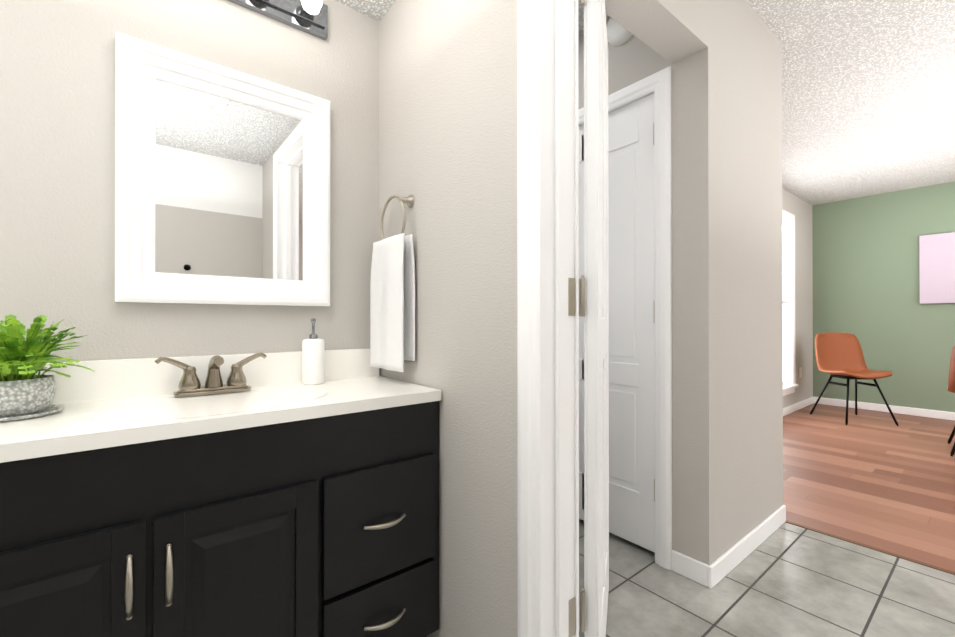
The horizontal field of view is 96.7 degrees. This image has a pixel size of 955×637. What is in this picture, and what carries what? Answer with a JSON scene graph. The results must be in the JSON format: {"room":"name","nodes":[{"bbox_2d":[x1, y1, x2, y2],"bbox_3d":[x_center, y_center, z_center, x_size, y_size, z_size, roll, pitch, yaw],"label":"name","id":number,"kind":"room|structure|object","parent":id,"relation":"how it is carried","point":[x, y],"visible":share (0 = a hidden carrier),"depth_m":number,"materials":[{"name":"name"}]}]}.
{"room":"bathroom","nodes":[
{"label":"bathroom","id":0,"kind":"room"},
{"bbox_2d":[335,0,395,20],"bbox_3d":[-0.514,-1.145,0.193,1.970,0.060,2.090,0,0,-39],"label":"ceiling","id":1,"kind":"structure","parent":0,"point":[377,10],"depth_m":1.51,"materials":[{"name":"white paint"}]},
{"bbox_2d":[0,0,812,404],"bbox_3d":[1.157,-0.184,2.894,7.710,2.420,0.146,0,0,-39],"label":"wall","id":2,"kind":"structure","parent":0,"point":[58,57],"depth_m":1.13,"materials":[{"name":"grey paint"}]},
{"bbox_2d":[35,348,378,403],"bbox_3d":[-1.083,0.157,0.991,1.838,0.102,0.020,0,0,-39],"label":"backsplash","id":3,"kind":"structure","parent":2,"relation":"attached to","point":[111,379],"depth_m":1.16,"materials":[{"name":"white stone"}]},
{"bbox_2d":[115,32,329,305],"bbox_3d":[-0.723,-0.390,1.274,0.554,0.695,0.034,0,0,-39],"label":"mirror","id":4,"kind":"object","parent":2,"relation":"attached to","point":[222,184],"visible":0.94,"depth_m":1.24,"materials":[{"name":"white mirror"}]},
{"bbox_2d":[227,0,327,40],"bbox_3d":[-0.704,-1.010,1.242,0.555,0.110,0.113,0,0,-39],"label":"sconce","id":5,"kind":"object","parent":2,"relation":"attached to","point":[310,17],"visible":1,"depth_m":1.36,"materials":[{"name":"silver metal"}]},
{"bbox_2d":[782,209,798,395],"bbox_3d":[3.021,-0.169,4.351,1.282,1.971,0.120,0,0,-39],"label":"living room window","id":6,"kind":"structure","parent":2,"relation":"in","point":[790,385],"depth_m":4.70,"materials":[{"name":"white"}]},
{"bbox_2d":[783,396,814,415],"bbox_3d":[2.576,0.989,3.962,3.875,0.082,0.013,0,0,-39],"label":"baseboard","id":7,"kind":"structure","parent":2,"relation":"attached to","point":[787,410],"depth_m":4.79,"materials":[{"name":"white wood"}]},
{"bbox_2d":[799,367,801,377],"bbox_3d":[3.709,0.621,4.873,0.070,0.115,0.008,0,0,-39],"label":"electrical outlet","id":8,"kind":"object","parent":2,"relation":"attached to","point":[800,372],"visible":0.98,"depth_m":4.86,"materials":[{"name":"white plastic"}]},
{"bbox_2d":[376,0,517,636],"bbox_3d":[1.227,-0.197,-0.316,0.115,2.420,5.185,0,0,-39],"label":"wall","id":9,"kind":"structure","parent":0,"point":[420,96],"depth_m":1.17,"materials":[{"name":"grey paint"}]},
{"bbox_2d":[380,195,413,239],"bbox_3d":[-0.272,-0.323,1.427,0.045,0.175,0.175,0,0,-39],"label":"towel ring","id":10,"kind":"object","parent":9,"relation":"attached to","point":[409,200],"visible":0.81,"depth_m":1.38,"materials":[{"name":"silver metal"}]},
{"bbox_2d":[370,233,414,371],"bbox_3d":[-0.287,-0.054,1.421,0.054,0.444,0.218,0,0,-39],"label":"hanging towel","id":11,"kind":"object","parent":10,"relation":"hanging from","point":[392,313],"visible":1,"depth_m":1.38,"materials":[{"name":"white fabric"}]},
{"bbox_2d":[517,0,585,636],"bbox_3d":[0.402,-0.030,0.725,0.168,2.095,0.797,0,0,-39],"label":"door frame","id":12,"kind":"structure","parent":9,"relation":"attached to","point":[550,311],"depth_m":0.97,"materials":[{"name":"painted wood"},{"name":"brushed nickel"}]},
{"bbox_2d":[584,0,608,636],"bbox_3d":[0.377,-0.001,1.317,0.035,2.018,0.605,0,0,19],"label":"bathroom door","id":13,"kind":"structure","parent":12,"relation":"in","point":[596,421],"depth_m":1.03,"materials":[{"name":"white wood"}]},
{"bbox_2d":[578,0,789,564],"bbox_3d":[0.822,-0.189,1.669,1.734,2.420,0.150,0,0,-39],"label":"wall","id":14,"kind":"structure","parent":0,"point":[732,198],"depth_m":1.75,"materials":[{"name":"grey paint"}]},
{"bbox_2d":[703,505,785,588],"bbox_3d":[1.213,0.981,1.874,0.863,0.082,0.017,0,0,-39],"label":"baseboard","id":15,"kind":"structure","parent":14,"relation":"attached to","point":[714,573],"depth_m":1.78,"materials":[{"name":"white wood"}]},
{"bbox_2d":[714,0,725,560],"bbox_3d":[0.684,-0.188,1.961,0.115,2.420,0.780,0,0,-39],"label":"wall","id":16,"kind":"structure","parent":0,"point":[719,5],"depth_m":1.68,"materials":[{"name":"grey paint"}]},
{"bbox_2d":[579,93,654,551],"bbox_3d":[0.538,0.018,2.099,0.035,1.954,0.754,0,0,-39],"label":"closet door","id":17,"kind":"structure","parent":16,"relation":"in","point":[631,329],"depth_m":1.89,"materials":[{"name":"white wood"}]},
{"bbox_2d":[579,66,671,569],"bbox_3d":[0.553,-0.002,2.111,0.136,2.050,0.892,0,0,-39],"label":"door frame","id":18,"kind":"structure","parent":16,"relation":"attached to","point":[658,84],"depth_m":1.75,"materials":[{"name":"white wood"}]},
{"bbox_2d":[578,0,954,204],"bbox_3d":[3.218,-1.428,1.868,5.950,0.060,6.100,0,0,-39],"label":"ceiling","id":19,"kind":"structure","parent":0,"point":[868,97],"depth_m":2.64,"materials":[{"name":"white paint"}]},
{"bbox_2d":[607,17,632,45],"bbox_3d":[0.638,-1.313,1.897,0.042,0.156,0.156,0,0,-39],"label":"smoke detector","id":20,"kind":"object","parent":19,"relation":"attached to","point":[618,34],"visible":0.42,"depth_m":1.90,"materials":[{"name":"white plastic"}]},
{"bbox_2d":[579,519,954,636],"bbox_3d":[0.817,1.044,-0.062,3.900,0.060,6.100,0,0,-39],"label":"floor","id":21,"kind":"structure","parent":0,"point":[785,579],"depth_m":1.56,"materials":[{"name":"grey tile"}]},
{"bbox_2d":[0,396,440,636],"bbox_3d":[-0.944,0.628,0.819,1.844,0.780,0.460,0,0,-39],"label":"bathroom vanity","id":22,"kind":"object","parent":21,"relation":"on","point":[139,499],"depth_m":0.91,"materials":[{"name":"black wood"}]},
{"bbox_2d":[0,376,440,455],"bbox_3d":[-0.956,0.223,0.832,1.838,0.030,0.428,0,0,-39],"label":"countertop","id":23,"kind":"structure","parent":22,"relation":"on","point":[81,421],"depth_m":0.97,"materials":[{"name":"white stone"}]},
{"bbox_2d":[0,314,94,421],"bbox_3d":[-0.987,0.090,0.871,0.298,0.234,0.269,0,0,-39],"label":"fern plant","id":24,"kind":"object","parent":23,"relation":"on","point":[26,392],"visible":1,"depth_m":0.89,"materials":[{"name":"green plant"}]},
{"bbox_2d":[154,353,266,396],"bbox_3d":[-0.716,0.153,1.161,0.267,0.109,0.133,0,0,-39],"label":"faucet","id":25,"kind":"object","parent":23,"relation":"on","point":[189,384],"visible":0.98,"depth_m":1.17,"materials":[{"name":"silver metal"}]},
{"bbox_2d":[302,318,324,384],"bbox_3d":[-0.529,0.104,1.368,0.068,0.209,0.068,0,0,-39],"label":"soap dispenser","id":26,"kind":"object","parent":23,"relation":"on","point":[313,359],"visible":1,"depth_m":1.34,"materials":[{"name":"white"}]},
{"bbox_2d":[786,520,954,574],"bbox_3d":[2.865,1.020,0.500,0.024,0.013,4.220,0,0,-39],"label":"trim","id":27,"kind":"structure","parent":21,"relation":"on","point":[880,550],"depth_m":1.88,"materials":[{"name":"brown"}]},
{"bbox_2d":[783,403,954,571],"bbox_3d":[4.191,1.054,2.124,4.100,0.058,5.300,0,0,-39],"label":"floor","id":28,"kind":"structure","parent":0,"point":[880,480],"depth_m":2.71,"materials":[{"name":"brown wood"}]},
{"bbox_2d":[810,332,898,425],"bbox_3d":[3.808,0.590,4.332,0.484,0.887,0.513,0,0,3],"label":"chair","id":29,"kind":"object","parent":28,"relation":"on","point":[839,355],"visible":1,"depth_m":4.47,"materials":[{"name":"brown leather"}]},
{"bbox_2d":[947,346,954,456],"bbox_3d":[3.854,0.582,3.147,0.533,0.894,0.496,0,0,-44],"label":"chair","id":30,"kind":"object","parent":28,"relation":"on","point":[951,384],"visible":1,"depth_m":3.21,"materials":[{"name":"brown leather"}]},
{"bbox_2d":[812,181,954,411],"bbox_3d":[5.707,-0.183,3.288,0.115,2.420,4.985,0,0,-39],"label":"wall","id":31,"kind":"structure","parent":0,"point":[866,268],"depth_m":4.68,"materials":[{"name":"green paint"}]},
{"bbox_2d":[815,397,954,420],"bbox_3d":[5.628,0.986,3.275,0.017,0.082,4.900,0,0,-39],"label":"baseboard","id":32,"kind":"structure","parent":31,"relation":"attached to","point":[946,415],"depth_m":4.64,"materials":[{"name":"white wood"}]},
{"bbox_2d":[919,232,954,303],"bbox_3d":[4.963,-0.515,4.097,0.034,0.710,0.965,0,0,-39],"label":"canvas art","id":33,"kind":"object","parent":31,"relation":"attached to","point":[937,268],"visible":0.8,"depth_m":4.36,"materials":[{"name":"pink"}]}
]}

